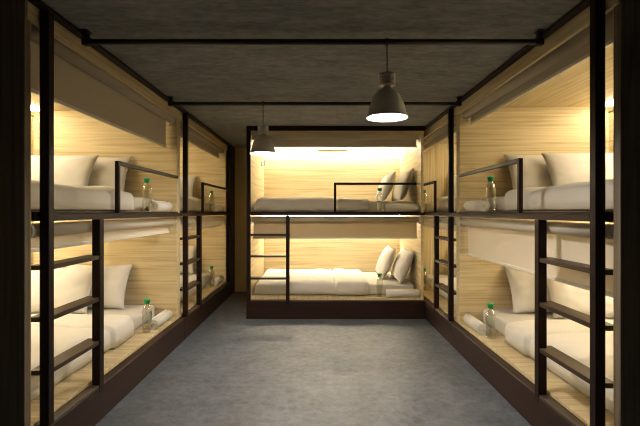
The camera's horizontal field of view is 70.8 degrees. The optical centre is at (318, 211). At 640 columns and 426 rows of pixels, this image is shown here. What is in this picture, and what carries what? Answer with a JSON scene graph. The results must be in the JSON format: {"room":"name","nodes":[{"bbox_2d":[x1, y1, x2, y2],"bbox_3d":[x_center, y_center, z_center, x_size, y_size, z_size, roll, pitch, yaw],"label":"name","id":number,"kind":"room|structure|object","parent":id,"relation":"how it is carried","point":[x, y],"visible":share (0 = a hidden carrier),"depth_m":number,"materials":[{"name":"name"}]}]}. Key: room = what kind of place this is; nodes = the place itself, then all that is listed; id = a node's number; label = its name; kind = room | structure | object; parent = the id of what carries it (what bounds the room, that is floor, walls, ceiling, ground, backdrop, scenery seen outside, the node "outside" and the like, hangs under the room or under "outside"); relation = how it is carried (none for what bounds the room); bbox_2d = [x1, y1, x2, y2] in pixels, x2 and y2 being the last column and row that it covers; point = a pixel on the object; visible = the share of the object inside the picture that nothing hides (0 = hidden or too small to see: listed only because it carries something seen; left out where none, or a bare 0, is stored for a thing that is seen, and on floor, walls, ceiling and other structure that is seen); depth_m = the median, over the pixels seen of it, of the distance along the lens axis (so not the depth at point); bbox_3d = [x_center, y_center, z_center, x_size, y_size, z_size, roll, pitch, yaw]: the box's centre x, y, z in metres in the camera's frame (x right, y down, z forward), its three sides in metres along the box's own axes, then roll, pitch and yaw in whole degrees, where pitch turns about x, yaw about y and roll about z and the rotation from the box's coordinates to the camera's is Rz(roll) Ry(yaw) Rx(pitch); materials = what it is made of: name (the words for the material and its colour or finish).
{"room":"dormitory","nodes":[
{"label":"dormitory","id":0,"kind":"room"},
{"bbox_2d":[235,148,245,291],"bbox_3d":[-0.033,0.133,7.350,5.985,2.335,0.100,0,0,0],"label":"wall","id":1,"kind":"structure","parent":0,"point":[240,153],"depth_m":7.30,"materials":[{"name":"beige paint"}]},
{"bbox_2d":[226,145,234,294],"bbox_3d":[-2.141,0.133,7.143,1.568,2.335,0.314,0,0,0],"label":"trim","id":2,"kind":"structure","parent":1,"relation":"attached to","point":[232,147],"depth_m":7.10,"materials":[{"name":"brown paint"}]},
{"bbox_2d":[42,0,581,147],"bbox_3d":[-0.033,-1.085,2.950,5.985,0.100,8.900,0,0,0],"label":"ceiling","id":3,"kind":"structure","parent":0,"point":[186,73],"depth_m":2.93,"materials":[{"name":"concrete"}]},
{"bbox_2d":[80,29,545,45],"bbox_3d":[-0.033,-0.993,2.580,2.639,0.082,0.060,0,0,0],"label":"ceiling pipe","id":4,"kind":"object","parent":3,"relation":"attached to","point":[85,40],"visible":1,"depth_m":2.57,"materials":[{"name":"black metal"}]},
{"bbox_2d":[366,38,407,121],"bbox_3d":[0.393,-0.764,2.580,0.240,0.456,0.240,0,0,0],"label":"pendant lamp","id":5,"kind":"object","parent":4,"relation":"hanging from","point":[387,105],"visible":1,"depth_m":2.53,"materials":[{"name":"grey metal"}]},
{"bbox_2d":[378,71,395,86],"bbox_3d":[0.393,-0.756,2.580,0.098,0.083,0.098,0,0,0],"label":"socket","id":6,"kind":"object","parent":5,"relation":"attached to","point":[385,79],"depth_m":2.54,"materials":[{"name":"grey metal"}]},
{"bbox_2d":[372,114,401,117],"bbox_3d":[0.393,-0.558,2.580,0.202,0.007,0.202,0,0,0],"label":"diffuser","id":7,"kind":"object","parent":5,"relation":"attached to","point":[373,115],"depth_m":2.62,"materials":[{"name":"white"}]},
{"bbox_2d":[168,96,461,105],"bbox_3d":[-0.033,-0.993,4.060,2.639,0.082,0.060,0,0,0],"label":"ceiling pipe","id":8,"kind":"object","parent":3,"relation":"attached to","point":[170,102],"visible":1,"depth_m":4.05,"materials":[{"name":"black metal"}]},
{"bbox_2d":[250,101,275,165],"bbox_3d":[-0.500,-0.699,4.060,0.240,0.587,0.240,0,0,0],"label":"pendant lamp","id":9,"kind":"object","parent":8,"relation":"hanging from","point":[262,145],"visible":1,"depth_m":4.01,"materials":[{"name":"grey metal"}]},
{"bbox_2d":[258,124,268,133],"bbox_3d":[-0.500,-0.743,4.060,0.098,0.083,0.098,0,0,0],"label":"socket","id":10,"kind":"object","parent":9,"relation":"attached to","point":[262,129],"depth_m":4.03,"materials":[{"name":"grey metal"}]},
{"bbox_2d":[95,292,530,425],"bbox_3d":[-0.033,1.350,2.950,5.985,0.100,8.900,0,0,0],"label":"floor","id":11,"kind":"structure","parent":0,"point":[233,369],"depth_m":3.48,"materials":[{"name":"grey concrete"}]},
{"bbox_2d":[0,0,184,425],"bbox_3d":[-2.129,0.133,3.363,1.552,2.334,2.384,0,0,0],"label":"bunk bed","id":12,"kind":"object","parent":11,"relation":"on","point":[30,123],"visible":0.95,"depth_m":2.55,"materials":[{"name":"brown wood"}]},
{"bbox_2d":[31,106,39,110],"bbox_3d":[-2.765,-0.994,3.365,0.080,0.022,2.080,0,0,0],"label":"led light","id":13,"kind":"object","parent":12,"relation":"attached to","point":[33,108],"depth_m":4.34,"materials":[{"name":"white"}]},
{"bbox_2d":[31,223,39,251],"bbox_3d":[-1.458,0.130,2.249,0.087,0.142,0.064,0,0,0],"label":"roller blind","id":14,"kind":"object","parent":12,"relation":"attached to","point":[35,227],"depth_m":2.32,"materials":[{"name":"beige fabric"}]},
{"bbox_2d":[54,221,91,248],"bbox_3d":[-1.458,0.130,2.607,0.087,0.143,0.393,0,0,0],"label":"roller blind","id":15,"kind":"object","parent":12,"relation":"attached to","point":[72,234],"depth_m":2.66,"materials":[{"name":"beige fabric"}]},
{"bbox_2d":[31,305,153,329],"bbox_3d":[-2.222,0.994,3.397,1.188,0.130,2.185,0,0,0],"label":"mattress","id":16,"kind":"object","parent":12,"relation":"on","point":[133,311],"visible":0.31,"depth_m":4.21,"materials":[{"name":"grey fabric"}]},
{"bbox_2d":[31,267,91,313],"bbox_3d":[-2.420,0.726,4.171,0.666,0.403,0.260,0,0,2],"label":"pillow","id":17,"kind":"object","parent":16,"relation":"on","point":[70,284],"visible":0.62,"depth_m":4.12,"materials":[{"name":"grey fabric"}]},
{"bbox_2d":[31,314,133,399],"bbox_3d":[-2.201,0.949,3.046,1.291,0.194,1.627,0,0,0],"label":"duvet","id":18,"kind":"object","parent":16,"relation":"on","point":[70,330],"visible":0.52,"depth_m":3.30,"materials":[{"name":"white fabric"}]},
{"bbox_2d":[67,264,132,308],"bbox_3d":[-2.170,0.722,4.360,0.660,0.410,0.258,0,0,0],"label":"pillow","id":19,"kind":"object","parent":16,"relation":"on","point":[115,276],"visible":0.42,"depth_m":4.32,"materials":[{"name":"grey fabric"}]},
{"bbox_2d":[31,197,153,210],"bbox_3d":[-2.222,-0.066,3.397,1.188,0.130,2.185,0,0,0],"label":"mattress","id":20,"kind":"object","parent":12,"relation":"on","point":[137,200],"visible":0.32,"depth_m":4.03,"materials":[{"name":"grey fabric"}]},
{"bbox_2d":[31,155,98,186],"bbox_3d":[-2.420,-0.335,4.175,0.662,0.402,0.263,0,0,0],"label":"pillow","id":21,"kind":"object","parent":20,"relation":"on","point":[75,171],"visible":0.51,"depth_m":4.12,"materials":[{"name":"grey fabric"}]},
{"bbox_2d":[31,180,133,209],"bbox_3d":[-2.202,-0.109,3.046,1.290,0.191,1.627,0,0,0],"label":"duvet","id":22,"kind":"object","parent":20,"relation":"on","point":[65,197],"visible":0.66,"depth_m":3.07,"materials":[{"name":"white fabric"}]},
{"bbox_2d":[88,157,132,191],"bbox_3d":[-2.170,-0.340,4.360,0.661,0.410,0.252,0,0,0],"label":"pillow","id":23,"kind":"object","parent":20,"relation":"on","point":[103,171],"visible":0.34,"depth_m":4.30,"materials":[{"name":"grey fabric"}]},
{"bbox_2d":[31,24,174,147],"bbox_3d":[-1.480,-0.800,3.365,0.093,0.340,2.274,0,0,0],"label":"roller blind","id":24,"kind":"object","parent":12,"relation":"attached to","point":[81,86],"visible":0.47,"depth_m":3.06,"materials":[{"name":"beige fabric"}]},
{"bbox_2d":[104,217,176,241],"bbox_3d":[-1.458,0.129,3.727,0.087,0.143,1.508,0,0,0],"label":"roller blind","id":25,"kind":"object","parent":12,"relation":"attached to","point":[114,230],"depth_m":3.57,"materials":[{"name":"beige fabric"}]},
{"bbox_2d":[142,299,151,332],"bbox_3d":[-1.505,0.914,3.950,0.082,0.291,0.082,0,0,0],"label":"water bottle","id":26,"kind":"object","parent":12,"relation":"on","point":[146,301],"visible":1,"depth_m":3.94,"materials":[{"name":"clear plastic"}]},
{"bbox_2d":[142,178,151,210],"bbox_3d":[-1.505,-0.146,3.950,0.082,0.291,0.082,0,0,0],"label":"water bottle","id":27,"kind":"object","parent":12,"relation":"on","point":[146,180],"visible":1,"depth_m":3.93,"materials":[{"name":"clear plastic"}]},
{"bbox_2d":[148,310,172,329],"bbox_3d":[-1.484,1.010,4.230,0.097,0.099,0.408,0,0,0],"label":"rolled towel","id":28,"kind":"object","parent":12,"relation":"on","point":[158,320],"visible":0.93,"depth_m":4.14,"materials":[{"name":"beige fabric"}]},
{"bbox_2d":[148,200,172,210],"bbox_3d":[-1.484,-0.050,4.230,0.097,0.099,0.408,0,0,0],"label":"rolled towel","id":29,"kind":"object","parent":12,"relation":"on","point":[156,205],"visible":1,"depth_m":4.12,"materials":[{"name":"beige fabric"}]},
{"bbox_2d":[178,110,230,338],"bbox_3d":[-2.129,0.133,5.771,1.552,2.334,2.428,0,0,0],"label":"bunk bed","id":30,"kind":"object","parent":11,"relation":"on","point":[210,170],"visible":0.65,"depth_m":6.63,"materials":[{"name":"brown wood"}]},
{"bbox_2d":[180,217,182,231],"bbox_3d":[-1.458,0.135,4.645,0.087,0.146,0.068,0,0,0],"label":"roller blind","id":31,"kind":"object","parent":30,"relation":"attached to","point":[181,218],"depth_m":4.84,"materials":[{"name":"beige fabric"}]},
{"bbox_2d":[188,217,195,230],"bbox_3d":[-1.458,0.138,5.034,0.087,0.145,0.279,0,0,0],"label":"roller blind","id":32,"kind":"object","parent":30,"relation":"attached to","point":[191,220],"depth_m":5.20,"materials":[{"name":"beige fabric"}]},
{"bbox_2d":[180,273,210,283],"bbox_3d":[-2.222,0.994,5.779,1.188,0.130,2.185,0,0,0],"label":"mattress","id":33,"kind":"object","parent":30,"relation":"on","point":[207,276],"visible":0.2,"depth_m":6.64,"materials":[{"name":"grey fabric"}]},
{"bbox_2d":[180,246,195,273],"bbox_3d":[-2.170,0.722,6.745,0.665,0.411,0.251,0,0,1],"label":"pillow","id":34,"kind":"object","parent":33,"relation":"on","point":[191,249],"visible":0.23,"depth_m":6.71,"materials":[{"name":"grey fabric"}]},
{"bbox_2d":[180,276,204,301],"bbox_3d":[-2.202,0.948,5.428,1.289,0.197,1.627,0,0,0],"label":"duvet","id":35,"kind":"object","parent":33,"relation":"on","point":[190,278],"visible":0.09,"depth_m":5.73,"materials":[{"name":"white fabric"}]},
{"bbox_2d":[180,203,210,210],"bbox_3d":[-2.222,-0.066,5.779,1.188,0.130,2.185,0,0,0],"label":"mattress","id":36,"kind":"object","parent":30,"relation":"on","point":[207,205],"visible":0.16,"depth_m":6.56,"materials":[{"name":"grey fabric"}]},
{"bbox_2d":[180,176,196,196],"bbox_3d":[-2.170,-0.338,6.748,0.661,0.410,0.254,0,0,0],"label":"pillow","id":37,"kind":"object","parent":36,"relation":"on","point":[191,179],"visible":0.2,"depth_m":6.72,"materials":[{"name":"grey fabric"}]},
{"bbox_2d":[180,196,204,209],"bbox_3d":[-2.202,-0.109,5.428,1.290,0.192,1.627,0,0,0],"label":"duvet","id":38,"kind":"object","parent":36,"relation":"on","point":[194,203],"visible":0.17,"depth_m":5.73,"materials":[{"name":"white fabric"}]},
{"bbox_2d":[180,121,224,157],"bbox_3d":[-1.480,-0.889,5.747,0.093,0.162,2.274,0,0,0],"label":"roller blind","id":39,"kind":"object","parent":30,"relation":"attached to","point":[196,139],"visible":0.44,"depth_m":5.72,"materials":[{"name":"beige fabric"}]},
{"bbox_2d":[202,215,225,228],"bbox_3d":[-1.458,0.134,6.164,0.087,0.151,1.357,0,0,0],"label":"roller blind","id":40,"kind":"object","parent":30,"relation":"attached to","point":[210,221],"depth_m":6.16,"materials":[{"name":"beige fabric"}]},
{"bbox_2d":[211,275,223,285],"bbox_3d":[-1.484,1.010,6.612,0.097,0.099,0.408,0,0,0],"label":"rolled towel","id":41,"kind":"object","parent":30,"relation":"on","point":[218,279],"visible":0.89,"depth_m":6.51,"materials":[{"name":"beige fabric"}]},
{"bbox_2d":[211,205,223,210],"bbox_3d":[-1.484,-0.050,6.612,0.097,0.099,0.408,0,0,0],"label":"rolled towel","id":42,"kind":"object","parent":30,"relation":"on","point":[217,207],"visible":0.92,"depth_m":6.45,"materials":[{"name":"beige fabric"}]},
{"bbox_2d":[246,126,424,318],"bbox_3d":[0.206,0.133,6.214,2.157,2.334,1.552,0,0,0],"label":"bunk bed","id":43,"kind":"object","parent":11,"relation":"on","point":[355,173],"visible":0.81,"depth_m":6.07,"materials":[{"name":"brown wood"}]},
{"bbox_2d":[263,215,400,215],"bbox_3d":[0.206,0.054,6.850,2.089,0.022,0.080,0,0,0],"label":"led light","id":44,"kind":"object","parent":43,"relation":"attached to","point":[263,215],"depth_m":6.81,"materials":[{"name":"white"}]},
{"bbox_2d":[251,216,420,238],"bbox_3d":[0.206,0.197,5.543,2.091,0.281,0.087,0,0,0],"label":"roller blind","id":45,"kind":"object","parent":43,"relation":"attached to","point":[301,227],"visible":0.9,"depth_m":5.58,"materials":[{"name":"beige fabric"}]},
{"bbox_2d":[251,135,420,147],"bbox_3d":[0.206,-0.883,5.564,2.091,0.174,0.093,0,0,0],"label":"roller blind","id":46,"kind":"object","parent":43,"relation":"attached to","point":[279,141],"visible":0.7,"depth_m":5.60,"materials":[{"name":"beige fabric"}]},
{"bbox_2d":[261,201,413,210],"bbox_3d":[0.239,-0.066,6.307,1.962,0.130,1.188,0,0,0],"label":"mattress","id":47,"kind":"object","parent":43,"relation":"on","point":[381,205],"visible":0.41,"depth_m":5.72,"materials":[{"name":"grey fabric"}]},
{"bbox_2d":[254,197,368,209],"bbox_3d":[-0.088,-0.108,6.287,1.452,0.188,1.291,0,0,0],"label":"duvet","id":48,"kind":"object","parent":47,"relation":"on","point":[262,203],"visible":0.96,"depth_m":5.67,"materials":[{"name":"white fabric"}]},
{"bbox_2d":[375,171,395,200],"bbox_3d":[0.958,-0.343,6.440,0.252,0.418,0.668,0,0,-3],"label":"pillow","id":49,"kind":"object","parent":47,"relation":"on","point":[390,178],"visible":0.89,"depth_m":6.17,"materials":[{"name":"grey fabric"}]},
{"bbox_2d":[392,168,413,200],"bbox_3d":[1.127,-0.347,6.080,0.232,0.425,0.664,0,0,-1],"label":"pillow","id":50,"kind":"object","parent":47,"relation":"on","point":[399,192],"visible":0.94,"depth_m":5.82,"materials":[{"name":"grey fabric"}]},
{"bbox_2d":[275,149,399,149],"bbox_3d":[0.206,-0.973,6.875,2.093,0.064,0.130,0,0,0],"label":"led light","id":51,"kind":"object","parent":43,"relation":"attached to","point":[275,149],"depth_m":6.93,"materials":[{"name":"white plastic"}]},
{"bbox_2d":[262,272,413,294],"bbox_3d":[0.239,0.994,6.307,1.962,0.130,1.188,0,0,0],"label":"mattress","id":52,"kind":"object","parent":43,"relation":"on","point":[389,282],"visible":0.34,"depth_m":5.74,"materials":[{"name":"grey fabric"}]},
{"bbox_2d":[254,268,367,294],"bbox_3d":[-0.092,0.951,6.287,1.444,0.191,1.291,0,0,0],"label":"duvet","id":53,"kind":"object","parent":52,"relation":"on","point":[339,281],"visible":0.95,"depth_m":5.70,"materials":[{"name":"white fabric"}]},
{"bbox_2d":[375,246,395,278],"bbox_3d":[0.955,0.717,6.440,0.248,0.420,0.670,0,0,3],"label":"pillow","id":54,"kind":"object","parent":52,"relation":"on","point":[386,258],"visible":0.96,"depth_m":6.18,"materials":[{"name":"grey fabric"}]},
{"bbox_2d":[391,247,413,283],"bbox_3d":[1.130,0.714,6.080,0.246,0.425,0.670,0,0,-4],"label":"pillow","id":55,"kind":"object","parent":52,"relation":"on","point":[403,261],"visible":1,"depth_m":5.83,"materials":[{"name":"grey fabric"}]},
{"bbox_2d":[376,273,382,296],"bbox_3d":[0.760,0.914,5.590,0.082,0.291,0.082,0,0,0],"label":"water bottle","id":56,"kind":"object","parent":43,"relation":"on","point":[379,274],"visible":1,"depth_m":5.58,"materials":[{"name":"clear plastic"}]},
{"bbox_2d":[376,188,382,210],"bbox_3d":[0.760,-0.146,5.590,0.082,0.291,0.082,0,0,0],"label":"water bottle","id":57,"kind":"object","parent":43,"relation":"on","point":[379,189],"visible":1,"depth_m":5.58,"materials":[{"name":"clear plastic"}]},
{"bbox_2d":[386,289,419,296],"bbox_3d":[1.040,1.010,5.569,0.408,0.099,0.097,0,0,0],"label":"rolled towel","id":58,"kind":"object","parent":43,"relation":"on","point":[389,292],"visible":1,"depth_m":5.53,"materials":[{"name":"beige fabric"}]},
{"bbox_2d":[386,203,419,210],"bbox_3d":[1.040,-0.050,5.569,0.408,0.099,0.097,0,0,0],"label":"rolled towel","id":59,"kind":"object","parent":43,"relation":"on","point":[389,206],"visible":1,"depth_m":5.53,"materials":[{"name":"beige fabric"}]},
{"bbox_2d":[424,106,457,343],"bbox_3d":[2.064,0.133,5.547,1.552,2.334,2.350,0,0,0],"label":"bunk bed","id":60,"kind":"object","parent":11,"relation":"on","point":[440,160],"visible":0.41,"depth_m":5.00,"materials":[{"name":"brown wood"}]},
{"bbox_2d":[424,216,433,227],"bbox_3d":[1.393,0.125,5.503,0.087,0.132,0.448,0,0,0],"label":"roller blind","id":61,"kind":"object","parent":60,"relation":"attached to","point":[429,222],"depth_m":5.66,"materials":[{"name":"beige fabric"}]},
{"bbox_2d":[424,118,455,150],"bbox_3d":[1.415,-0.899,5.547,0.093,0.142,2.244,0,0,0],"label":"roller blind","id":62,"kind":"object","parent":60,"relation":"attached to","point":[441,134],"visible":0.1,"depth_m":5.33,"materials":[{"name":"beige fabric"}]},
{"bbox_2d":[425,275,455,285],"bbox_3d":[2.157,0.994,5.580,1.188,0.130,2.155,0,0,0],"label":"mattress","id":63,"kind":"object","parent":60,"relation":"on","point":[430,277],"visible":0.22,"depth_m":6.43,"materials":[{"name":"grey fabric"}]},
{"bbox_2d":[431,278,455,304],"bbox_3d":[2.136,0.950,5.229,1.292,0.193,1.597,0,0,0],"label":"duvet","id":64,"kind":"object","parent":63,"relation":"on","point":[442,293],"visible":0.1,"depth_m":5.62,"materials":[{"name":"white fabric"}]},
{"bbox_2d":[454,247,455,275],"bbox_3d":[2.240,0.722,6.527,0.660,0.410,0.258,0,0,0],"label":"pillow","id":65,"kind":"object","parent":63,"relation":"on","point":[454,247],"visible":0.05,"depth_m":6.50,"materials":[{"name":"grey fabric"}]},
{"bbox_2d":[425,202,455,210],"bbox_3d":[2.157,-0.066,5.580,1.188,0.130,2.155,0,0,0],"label":"mattress","id":66,"kind":"object","parent":60,"relation":"on","point":[429,203],"visible":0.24,"depth_m":6.34,"materials":[{"name":"grey fabric"}]},
{"bbox_2d":[431,196,455,209],"bbox_3d":[2.136,-0.110,5.229,1.291,0.194,1.597,0,0,0],"label":"duvet","id":67,"kind":"object","parent":66,"relation":"on","point":[442,202],"visible":0.12,"depth_m":5.57,"materials":[{"name":"white fabric"}]},
{"bbox_2d":[454,175,455,195],"bbox_3d":[2.240,-0.340,6.527,0.661,0.410,0.252,0,0,0],"label":"pillow","id":68,"kind":"object","parent":66,"relation":"on","point":[454,175],"visible":0.02,"depth_m":6.50,"materials":[{"name":"grey fabric"}]},
{"bbox_2d":[439,217,447,229],"bbox_3d":[1.393,0.127,4.861,0.087,0.128,0.311,0,0,0],"label":"roller blind","id":69,"kind":"object","parent":60,"relation":"attached to","point":[443,221],"depth_m":4.99,"materials":[{"name":"beige fabric"}]},
{"bbox_2d":[451,0,639,425],"bbox_3d":[2.064,0.133,3.193,1.552,2.334,2.354,0,0,0],"label":"bunk bed","id":70,"kind":"object","parent":11,"relation":"on","point":[592,107],"visible":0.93,"depth_m":2.63,"materials":[{"name":"brown wood"}]},
{"bbox_2d":[463,314,489,335],"bbox_3d":[1.413,1.010,4.045,0.097,0.099,0.408,0,0,0],"label":"rolled towel","id":71,"kind":"object","parent":70,"relation":"on","point":[477,325],"visible":0.95,"depth_m":3.94,"materials":[{"name":"beige fabric"}]},
{"bbox_2d":[463,200,489,210],"bbox_3d":[1.413,-0.050,4.045,0.097,0.099,0.408,0,0,0],"label":"rolled towel","id":72,"kind":"object","parent":70,"relation":"on","point":[475,205],"visible":0.97,"depth_m":3.92,"materials":[{"name":"beige fabric"}]},
{"bbox_2d":[485,303,495,338],"bbox_3d":[1.440,0.914,3.765,0.082,0.291,0.082,0,0,0],"label":"water bottle","id":73,"kind":"object","parent":70,"relation":"on","point":[490,305],"visible":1,"depth_m":3.75,"materials":[{"name":"clear plastic"}]},
{"bbox_2d":[485,176,495,210],"bbox_3d":[1.440,-0.146,3.765,0.082,0.291,0.082,0,0,0],"label":"water bottle","id":74,"kind":"object","parent":70,"relation":"on","point":[490,178],"visible":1,"depth_m":3.74,"materials":[{"name":"clear plastic"}]},
{"bbox_2d":[459,217,534,274],"bbox_3d":[1.393,0.225,3.558,0.087,0.340,1.495,0,0,0],"label":"roller blind","id":75,"kind":"object","parent":70,"relation":"attached to","point":[508,243],"depth_m":3.43,"materials":[{"name":"beige fabric"}]},
{"bbox_2d":[461,10,612,124],"bbox_3d":[1.415,-0.899,3.195,0.093,0.142,2.244,0,0,0],"label":"roller blind","id":76,"kind":"object","parent":70,"relation":"attached to","point":[574,51],"visible":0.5,"depth_m":2.85,"materials":[{"name":"beige fabric"}]},
{"bbox_2d":[483,309,612,335],"bbox_3d":[2.157,0.994,3.228,1.188,0.130,2.155,0,0,0],"label":"mattress","id":77,"kind":"object","parent":70,"relation":"on","point":[503,316],"visible":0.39,"depth_m":4.00,"materials":[{"name":"grey fabric"}]},
{"bbox_2d":[504,266,550,313],"bbox_3d":[2.090,0.722,4.178,0.665,0.411,0.251,0,0,1],"label":"pillow","id":78,"kind":"object","parent":77,"relation":"on","point":[522,284],"visible":0.29,"depth_m":4.11,"materials":[{"name":"grey fabric"}]},
{"bbox_2d":[505,320,612,412],"bbox_3d":[2.138,0.950,2.877,1.288,0.193,1.597,0,0,0],"label":"duvet","id":79,"kind":"object","parent":77,"relation":"on","point":[572,338],"visible":0.52,"depth_m":3.10,"materials":[{"name":"white fabric"}]},
{"bbox_2d":[547,279,612,318],"bbox_3d":[2.355,0.726,3.984,0.660,0.402,0.267,0,0,0],"label":"pillow","id":80,"kind":"object","parent":77,"relation":"on","point":[573,297],"visible":0.3,"depth_m":3.90,"materials":[{"name":"grey fabric"}]},
{"bbox_2d":[483,196,612,210],"bbox_3d":[2.157,-0.066,3.228,1.188,0.130,2.155,0,0,0],"label":"mattress","id":81,"kind":"object","parent":70,"relation":"on","point":[500,201],"visible":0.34,"depth_m":3.84,"materials":[{"name":"grey fabric"}]},
{"bbox_2d":[503,154,552,189],"bbox_3d":[2.090,-0.338,4.181,0.661,0.410,0.254,0,0,0],"label":"pillow","id":82,"kind":"object","parent":81,"relation":"on","point":[536,173],"visible":0.39,"depth_m":4.12,"materials":[{"name":"grey fabric"}]},
{"bbox_2d":[505,179,612,209],"bbox_3d":[2.137,-0.108,2.877,1.289,0.189,1.597,0,0,0],"label":"duvet","id":83,"kind":"object","parent":81,"relation":"on","point":[576,195],"visible":0.63,"depth_m":2.87,"materials":[{"name":"white fabric"}]},
{"bbox_2d":[541,153,612,185],"bbox_3d":[2.355,-0.336,3.985,0.660,0.402,0.262,0,0,0],"label":"pillow","id":84,"kind":"object","parent":81,"relation":"on","point":[564,168],"visible":0.47,"depth_m":3.95,"materials":[{"name":"grey fabric"}]},
{"bbox_2d":[547,221,589,264],"bbox_3d":[1.393,0.162,2.445,0.087,0.207,0.411,0,0,0],"label":"roller blind","id":85,"kind":"object","parent":70,"relation":"attached to","point":[570,241],"depth_m":2.52,"materials":[{"name":"beige fabric"}]},
{"bbox_2d":[605,101,612,106],"bbox_3d":[2.700,-0.994,3.195,0.080,0.022,2.050,0,0,0],"label":"led light","id":86,"kind":"object","parent":70,"relation":"attached to","point":[609,103],"depth_m":4.14,"materials":[{"name":"white"}]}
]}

